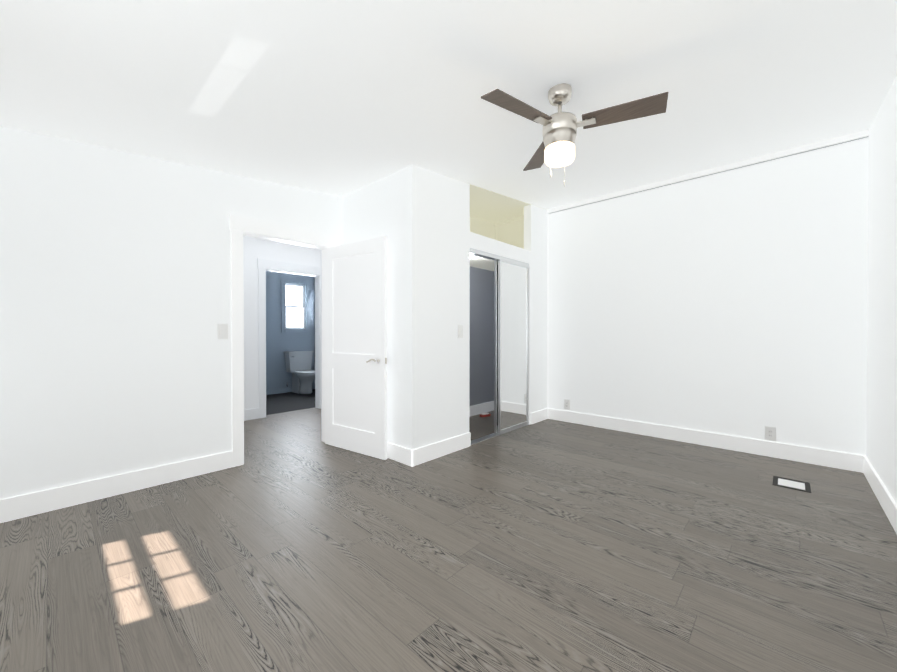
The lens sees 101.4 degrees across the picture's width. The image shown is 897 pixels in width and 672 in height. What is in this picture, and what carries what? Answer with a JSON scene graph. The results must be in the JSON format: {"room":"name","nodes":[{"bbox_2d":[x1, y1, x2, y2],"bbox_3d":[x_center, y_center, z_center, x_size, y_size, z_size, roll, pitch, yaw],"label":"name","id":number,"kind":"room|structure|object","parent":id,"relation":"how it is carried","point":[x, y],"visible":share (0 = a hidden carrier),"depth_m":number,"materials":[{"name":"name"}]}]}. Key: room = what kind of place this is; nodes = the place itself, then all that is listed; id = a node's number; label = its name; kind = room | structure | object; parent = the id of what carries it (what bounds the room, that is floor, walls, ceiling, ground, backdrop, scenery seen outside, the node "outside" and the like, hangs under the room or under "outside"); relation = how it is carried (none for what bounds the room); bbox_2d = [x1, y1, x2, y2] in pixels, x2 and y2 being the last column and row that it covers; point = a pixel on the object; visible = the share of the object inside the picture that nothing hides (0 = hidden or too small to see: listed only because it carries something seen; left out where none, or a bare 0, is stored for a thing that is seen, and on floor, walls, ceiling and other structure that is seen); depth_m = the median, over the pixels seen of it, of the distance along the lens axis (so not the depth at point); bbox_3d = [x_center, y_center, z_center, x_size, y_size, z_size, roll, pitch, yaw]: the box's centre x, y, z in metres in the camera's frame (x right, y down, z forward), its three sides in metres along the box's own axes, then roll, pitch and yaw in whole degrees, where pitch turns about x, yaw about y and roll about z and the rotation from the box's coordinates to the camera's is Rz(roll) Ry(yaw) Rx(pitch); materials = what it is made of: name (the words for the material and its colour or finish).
{"room":"bedroom","nodes":[
{"label":"bedroom","id":0,"kind":"room"},
{"bbox_2d":[0,126,341,498],"bbox_3d":[-1.229,-0.293,3.942,0.120,2.833,5.300,0,1,43],"label":"wall","id":1,"kind":"structure","parent":0,"point":[115,297],"depth_m":2.61,"materials":[{"name":"white paint"}]},
{"bbox_2d":[0,451,232,522],"bbox_3d":[-2.409,1.063,2.574,0.016,0.140,1.616,0,1,43],"label":"baseboard","id":2,"kind":"structure","parent":1,"relation":"attached to","point":[26,505],"depth_m":2.57,"materials":[{"name":"white paint"}]},
{"bbox_2d":[217,324,228,339],"bbox_3d":[-1.910,-0.035,3.109,0.012,0.132,0.084,0,1,43],"label":"light switch","id":3,"kind":"object","parent":1,"relation":"attached to","point":[222,331],"visible":1,"depth_m":3.11,"materials":[{"name":"white plastic"}]},
{"bbox_2d":[229,214,337,466],"bbox_3d":[-1.577,0.041,3.571,0.176,2.170,1.021,0,1,43],"label":"door frame","id":4,"kind":"structure","parent":1,"relation":"attached to","point":[237,340],"depth_m":3.21,"materials":[{"name":"white paint"}]},
{"bbox_2d":[325,236,386,459],"bbox_3d":[-0.905,0.108,3.577,0.868,2.013,0.190,0,1,43],"label":"door","id":5,"kind":"structure","parent":4,"relation":"attached to","point":[355,346],"depth_m":3.52,"materials":[{"name":"white paint"}]},
{"bbox_2d":[243,236,319,409],"bbox_3d":[-2.847,-0.217,4.770,0.120,2.669,2.460,0,1,43],"label":"wall","id":6,"kind":"structure","parent":0,"point":[253,249],"depth_m":4.94,"materials":[{"name":"white paint"}]},
{"bbox_2d":[244,408,258,420],"bbox_3d":[-3.099,1.050,4.406,0.016,0.140,1.570,0,1,43],"label":"baseboard","id":7,"kind":"structure","parent":6,"relation":"attached to","point":[250,414],"depth_m":4.90,"materials":[{"name":"white wood"}]},
{"bbox_2d":[257,259,320,417],"bbox_3d":[-2.281,0.034,5.365,0.146,2.160,0.994,0,1,43],"label":"door frame","id":8,"kind":"structure","parent":6,"relation":"attached to","point":[262,332],"depth_m":5.09,"materials":[{"name":"white wood"}]},
{"bbox_2d":[266,271,314,389],"bbox_3d":[-3.467,-0.276,6.900,0.120,2.756,2.190,0,1,43],"label":"wall","id":9,"kind":"structure","parent":0,"point":[275,357],"depth_m":7.06,"materials":[{"name":"blue paint"}]},
{"bbox_2d":[266,384,314,394],"bbox_3d":[-3.418,1.053,6.864,0.012,0.100,1.950,0,1,43],"label":"baseboard","id":10,"kind":"structure","parent":9,"relation":"attached to","point":[278,390],"depth_m":7.06,"materials":[{"name":"blue paint"}]},
{"bbox_2d":[281,279,309,331],"bbox_3d":[-3.058,-0.586,7.303,0.130,1.030,0.560,0,1,43],"label":"bathroom window","id":11,"kind":"structure","parent":9,"relation":"in","point":[292,306],"depth_m":7.34,"materials":[{"name":"white glass"}]},
{"bbox_2d":[342,165,420,449],"bbox_3d":[-0.696,-0.183,3.600,1.130,2.619,0.100,0,1,43],"label":"wall","id":12,"kind":"structure","parent":0,"point":[389,207],"depth_m":3.29,"materials":[{"name":"white paint"}]},
{"bbox_2d":[387,442,413,466],"bbox_3d":[-0.729,1.056,3.561,1.146,0.140,0.016,0,1,43],"label":"baseboard","id":13,"kind":"structure","parent":12,"relation":"attached to","point":[398,453],"depth_m":3.28,"materials":[{"name":"white wood"}]},
{"bbox_2d":[0,389,896,671],"bbox_3d":[-1.093,1.175,3.827,8.050,0.100,5.300,0,1,43],"label":"floor","id":14,"kind":"structure","parent":0,"point":[294,543],"depth_m":1.83,"materials":[{"name":"wood"}]},
{"bbox_2d":[284,350,314,394],"bbox_3d":[-2.760,0.699,7.051,0.702,0.805,0.490,0,1,43],"label":"toilet","id":15,"kind":"object","parent":14,"relation":"on","point":[298,365],"visible":0.9,"depth_m":7.05,"materials":[{"name":"grey ceramic"}]},
{"bbox_2d":[480,413,490,416],"bbox_3d":[0.508,1.093,5.097,0.140,0.045,0.060,0,0,-27],"label":"shoe","id":16,"kind":"object","parent":14,"relation":"on","point":[484,414],"visible":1,"depth_m":5.07,"materials":[{"name":"red plastic"}]},
{"bbox_2d":[772,476,810,492],"bbox_3d":[2.620,1.129,2.807,0.210,0.005,0.240,0,1,43],"label":"floor vent","id":17,"kind":"object","parent":14,"relation":"in","point":[791,484],"visible":1,"depth_m":2.79,"materials":[{"name":"grey metal"}]},
{"bbox_2d":[0,0,896,208],"bbox_3d":[-1.093,-1.531,3.808,8.050,0.556,5.300,0,1,43],"label":"ceiling","id":18,"kind":"structure","parent":0,"point":[340,98],"depth_m":2.05,"materials":[{"name":"white paint"}]},
{"bbox_2d":[481,83,667,186],"bbox_3d":[0.658,-1.172,2.119,1.002,0.595,0.984,0,1,43],"label":"fan","id":19,"kind":"object","parent":18,"relation":"hanging from","point":[556,149],"visible":1,"depth_m":2.11,"materials":[{"name":"brown wood"}]},
{"bbox_2d":[470,254,493,270],"bbox_3d":[0.307,-1.016,4.547,0.750,0.110,2.020,0,1,43],"label":"ceiling","id":20,"kind":"structure","parent":0,"point":[482,263],"depth_m":4.88,"materials":[{"name":"beige paint"}]},
{"bbox_2d":[469,217,495,405],"bbox_3d":[-0.180,-0.292,4.784,0.280,2.820,2.340,0,1,43],"label":"wall","id":21,"kind":"structure","parent":0,"point":[481,379],"depth_m":5.29,"materials":[{"name":"grey paint"}]},
{"bbox_2d":[469,401,493,416],"bbox_3d":[0.033,1.048,4.806,0.016,0.140,2.008,0,1,43],"label":"baseboard","id":22,"kind":"structure","parent":21,"relation":"attached to","point":[477,409],"depth_m":5.27,"materials":[{"name":"white wood"}]},
{"bbox_2d":[421,168,546,446],"bbox_3d":[0.510,-0.288,4.146,0.100,2.820,2.340,0,1,43],"label":"wall","id":23,"kind":"structure","parent":0,"point":[445,269],"depth_m":3.57,"materials":[{"name":"white paint"}]},
{"bbox_2d":[411,432,470,466],"bbox_3d":[-0.049,1.057,3.464,0.016,0.140,0.796,0,1,43],"label":"baseboard","id":24,"kind":"structure","parent":23,"relation":"attached to","point":[423,454],"depth_m":3.42,"materials":[{"name":"white wood"}]},
{"bbox_2d":[457,325,462,337],"bbox_3d":[0.121,-0.044,3.644,0.012,0.132,0.084,0,1,43],"label":"light switch","id":25,"kind":"object","parent":23,"relation":"attached to","point":[459,331],"visible":1,"depth_m":3.63,"materials":[{"name":"white plastic"}]},
{"bbox_2d":[470,248,528,444],"bbox_3d":[0.587,0.107,4.215,0.073,2.030,1.180,0,1,43],"label":"mirrored closet doors","id":26,"kind":"structure","parent":23,"relation":"in","point":[510,344],"depth_m":4.33,"materials":[{"name":"silver metal"}]},
{"bbox_2d":[528,251,530,424],"bbox_3d":[0.992,0.023,4.670,0.100,2.190,0.040,0,1,43],"label":"door frame","id":27,"kind":"structure","parent":23,"relation":"attached to","point":[529,339],"depth_m":4.63,"materials":[{"name":"white wood"}]},
{"bbox_2d":[530,408,547,423],"bbox_3d":[1.194,1.047,4.811,0.016,0.140,0.450,0,1,43],"label":"baseboard return","id":28,"kind":"object","parent":23,"relation":"attached to","point":[539,416],"visible":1,"depth_m":4.78,"materials":[{"name":"white paint"}]},
{"bbox_2d":[547,213,548,407],"bbox_3d":[1.341,-0.341,4.963,0.012,2.635,0.012,0,1,43],"label":"trim","id":29,"kind":"structure","parent":23,"relation":"attached to","point":[547,300],"depth_m":4.96,"materials":[{"name":"white paint"}]},
{"bbox_2d":[453,178,543,222],"bbox_3d":[0.344,-1.611,4.508,0.850,0.180,2.020,0,1,43],"label":"ceiling","id":30,"kind":"structure","parent":0,"point":[489,206],"depth_m":4.61,"materials":[{"name":"beige paint"}]},
{"bbox_2d":[523,207,523,248],"bbox_3d":[1.110,-1.385,4.870,0.012,0.623,0.428,0,1,43],"label":"wall","id":31,"kind":"structure","parent":0,"point":[523,227],"depth_m":4.71,"materials":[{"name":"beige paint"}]},
{"bbox_2d":[496,137,868,455],"bbox_3d":[2.038,-0.296,4.422,4.270,2.833,0.162,0,1,43],"label":"wall","id":32,"kind":"structure","parent":0,"point":[732,302],"depth_m":3.66,"materials":[{"name":"white paint"}]},
{"bbox_2d":[495,216,522,225],"bbox_3d":[0.976,-1.676,5.267,0.750,0.046,0.022,0,1,43],"label":"crown molding","id":33,"kind":"structure","parent":32,"relation":"attached to","point":[509,220],"depth_m":5.35,"materials":[{"name":"beige paint"}]},
{"bbox_2d":[564,399,569,409],"bbox_3d":[1.544,0.893,4.787,0.084,0.132,0.008,0,1,43],"label":"electrical outlet","id":34,"kind":"object","parent":32,"relation":"attached to","point":[567,404],"visible":1,"depth_m":4.78,"materials":[{"name":"white plastic"}]},
{"bbox_2d":[548,408,863,472],"bbox_3d":[2.390,1.053,4.002,2.870,0.140,0.016,0,1,43],"label":"baseboard","id":35,"kind":"structure","parent":32,"relation":"attached to","point":[836,459],"depth_m":3.66,"materials":[{"name":"white paint"}]},
{"bbox_2d":[547,129,868,213],"bbox_3d":[2.386,-1.668,3.979,2.870,0.058,0.026,0,1,43],"label":"crown molding","id":36,"kind":"structure","parent":32,"relation":"attached to","point":[837,140],"depth_m":3.63,"materials":[{"name":"white paint"}]},
{"bbox_2d":[764,426,775,440],"bbox_3d":[3.010,0.912,3.434,0.084,0.132,0.008,0,1,43],"label":"electrical outlet","id":37,"kind":"object","parent":32,"relation":"attached to","point":[769,433],"visible":1,"depth_m":3.43,"materials":[{"name":"white plastic"}]},
{"bbox_2d":[866,75,896,502],"bbox_3d":[1.809,-0.273,1.137,0.150,2.833,5.300,0,1,43],"label":"wall","id":38,"kind":"structure","parent":0,"point":[881,427],"depth_m":2.52,"materials":[{"name":"white paint"}]},
{"bbox_2d":[863,456,896,533],"bbox_3d":[1.707,1.074,1.159,0.016,0.140,5.120,0,1,43],"label":"baseboard","id":39,"kind":"structure","parent":38,"relation":"attached to","point":[887,502],"depth_m":2.45,"materials":[{"name":"white paint"}]}
]}

